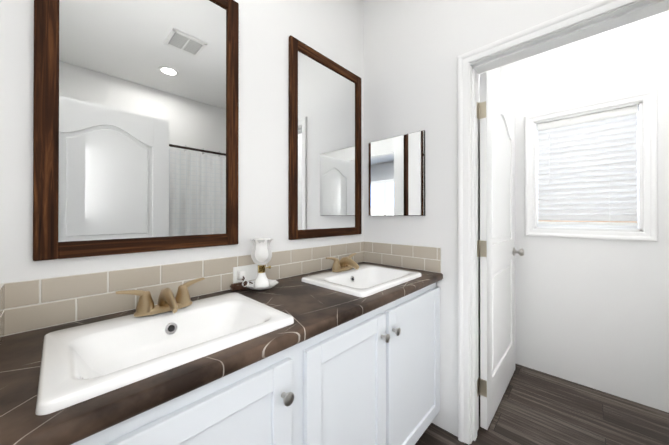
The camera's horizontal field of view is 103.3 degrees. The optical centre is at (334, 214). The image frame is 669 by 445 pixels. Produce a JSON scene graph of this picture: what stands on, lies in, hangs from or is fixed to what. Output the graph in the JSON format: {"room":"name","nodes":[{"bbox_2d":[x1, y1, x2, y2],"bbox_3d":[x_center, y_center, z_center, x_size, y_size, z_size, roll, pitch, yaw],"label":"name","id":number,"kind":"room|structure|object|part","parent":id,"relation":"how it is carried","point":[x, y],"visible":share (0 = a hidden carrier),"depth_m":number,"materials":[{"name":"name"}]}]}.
{"room":"bathroom","nodes":[
{"label":"bathroom","id":0,"kind":"room"},
{"bbox_2d":[0,0,363,283],"bbox_3d":[-0.391,-0.158,1.342,0.162,2.740,1.897,0,0,44],"label":"wall","id":1,"kind":"structure","parent":0,"point":[135,124],"depth_m":1.01,"materials":[{"name":"white paint"}]},
{"bbox_3d":[-0.029,-0.406,1.622,0.021,1.082,0.608,0,0,44],"label":"mirror","id":2,"kind":"part","parent":1,"relation":"part of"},
{"bbox_2d":[364,0,597,436],"bbox_3d":[0.939,-0.158,1.290,1.880,2.740,0.140,0,0,44],"label":"wall","id":3,"kind":"structure","parent":0,"point":[413,49],"depth_m":1.53,"materials":[{"name":"white paint"}]},
{"bbox_2d":[0,241,440,344],"bbox_3d":[-0.148,0.259,1.110,0.549,0.142,1.613,0,0,44],"label":"backsplash","id":4,"kind":"structure","parent":3,"relation":"attached to","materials":[{"name":"beige tile"}]},
{"bbox_2d":[233,264,257,283],"bbox_3d":[-0.408,0.271,1.218,0.006,0.072,0.120,0,0,44],"label":"electrical outlet plate","id":5,"kind":"object","parent":4,"relation":"attached to","point":[251,272],"visible":0.67,"depth_m":1.22,"materials":[{"name":"white plastic"}]},
{"bbox_2d":[369,130,424,215],"bbox_3d":[0.387,-0.244,1.702,0.401,0.505,0.022,0,0,44],"label":"medicine cabinet mirror","id":6,"kind":"object","parent":3,"relation":"attached to","point":[396,175],"visible":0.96,"depth_m":1.67,"materials":[{"name":"silver glass"}]},
{"bbox_2d":[457,0,668,444],"bbox_3d":[1.057,0.176,1.164,0.936,2.070,0.159,0,0,44],"label":"door frame","id":7,"kind":"structure","parent":3,"relation":"attached to","point":[583,13],"depth_m":1.40,"materials":[{"name":"white paint"}]},
{"bbox_2d":[477,72,523,429],"bbox_3d":[1.103,0.203,1.768,0.171,1.998,0.848,0,0,44],"label":"door","id":8,"kind":"structure","parent":7,"relation":"attached to","point":[497,251],"depth_m":1.63,"materials":[{"name":"white paint"}]},
{"bbox_3d":[1.347,0.283,2.025,0.171,0.064,0.064,0,0,44],"label":"knob","id":9,"kind":"part","parent":8,"relation":"part of","materials":[{"name":"grey metal"}]},
{"bbox_2d":[478,67,499,376],"bbox_3d":[1.075,-0.155,1.985,0.120,2.740,1.055,0,0,44],"label":"wall","id":10,"kind":"structure","parent":0,"point":[494,74],"depth_m":1.80,"materials":[{"name":"white paint"}]},
{"bbox_2d":[415,363,668,444],"bbox_3d":[0.808,1.227,-1.333,5.900,0.050,7.400,0,0,44],"label":"floor","id":11,"kind":"structure","parent":0,"point":[535,407],"depth_m":1.57,"materials":[{"name":"brown wood"}]},
{"bbox_2d":[64,277,442,444],"bbox_3d":[-0.138,0.791,1.098,0.575,0.839,1.614,0,0,44],"label":"bathroom vanity","id":12,"kind":"object","parent":11,"relation":"on","point":[338,344],"depth_m":0.88,"materials":[{"name":"white paint"}]},
{"bbox_2d":[0,261,442,444],"bbox_3d":[-0.144,0.351,1.106,0.558,0.041,1.614,0,0,44],"label":"countertop","id":13,"kind":"structure","parent":12,"relation":"on","point":[17,350],"depth_m":0.56,"materials":[{"name":"brown tile"}]},
{"bbox_2d":[112,277,207,320],"bbox_3d":[-0.517,0.293,0.825,0.150,0.139,0.245,0,0,44],"label":"faucet","id":14,"kind":"object","parent":13,"relation":"on","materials":[{"name":"gold metal"}]},
{"bbox_2d":[28,289,299,420],"bbox_3d":[-0.441,0.363,0.752,0.395,0.103,0.530,0,0,44],"label":"sink","id":15,"kind":"object","parent":13,"relation":"in","point":[78,362],"depth_m":0.70,"materials":[{"name":"white ceramic"}]},
{"bbox_2d":[230,238,278,290],"bbox_3d":[-0.346,0.221,1.175,0.146,0.220,0.203,0,0,44],"label":"lamp","id":16,"kind":"object","parent":13,"relation":"on","point":[261,254],"visible":1,"depth_m":1.17,"materials":[{"name":"white ceramic"}]},
{"bbox_3d":[-0.412,0.291,1.167,0.055,0.077,0.100,0,0,44],"label":"cord","id":17,"kind":"part","parent":16,"relation":"part of","materials":[{"name":"brown plastic"}]},
{"bbox_2d":[324,253,359,272],"bbox_3d":[0.076,0.295,1.448,0.150,0.139,0.245,0,0,44],"label":"faucet","id":18,"kind":"object","parent":13,"relation":"on","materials":[{"name":"gold metal"}]},
{"bbox_2d":[296,261,423,300],"bbox_3d":[0.152,0.365,1.375,0.395,0.103,0.530,0,0,44],"label":"sink","id":19,"kind":"object","parent":13,"relation":"in","point":[371,279],"depth_m":1.36,"materials":[{"name":"white ceramic"}]},
{"bbox_2d":[500,11,668,412],"bbox_3d":[1.897,-0.156,1.848,1.260,2.740,0.120,0,0,44],"label":"wall","id":20,"kind":"structure","parent":0,"point":[592,313],"depth_m":1.83,"materials":[{"name":"white paint"}]},
{"bbox_2d":[525,89,657,241],"bbox_3d":[1.804,-0.307,1.924,0.675,0.952,0.139,0,0,44],"label":"window","id":21,"kind":"structure","parent":20,"relation":"in","point":[648,98],"depth_m":1.78,"materials":[{"name":"white paint"}]},
{"bbox_2d":[537,105,637,225],"bbox_3d":[1.793,-0.317,1.912,0.523,0.786,0.056,0,0,44],"label":"window blinds","id":22,"kind":"object","parent":21,"relation":"attached to","point":[587,167],"visible":0.88,"depth_m":1.89,"materials":[{"name":"white plastic"}]},
{"label":"outside","id":23,"kind":"structure","parent":0,"visible":0},
{"bbox_2d":[538,220,636,222],"bbox_3d":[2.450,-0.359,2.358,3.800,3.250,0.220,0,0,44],"label":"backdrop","id":24,"kind":"structure","parent":23,"point":[587,221],"depth_m":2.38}
]}

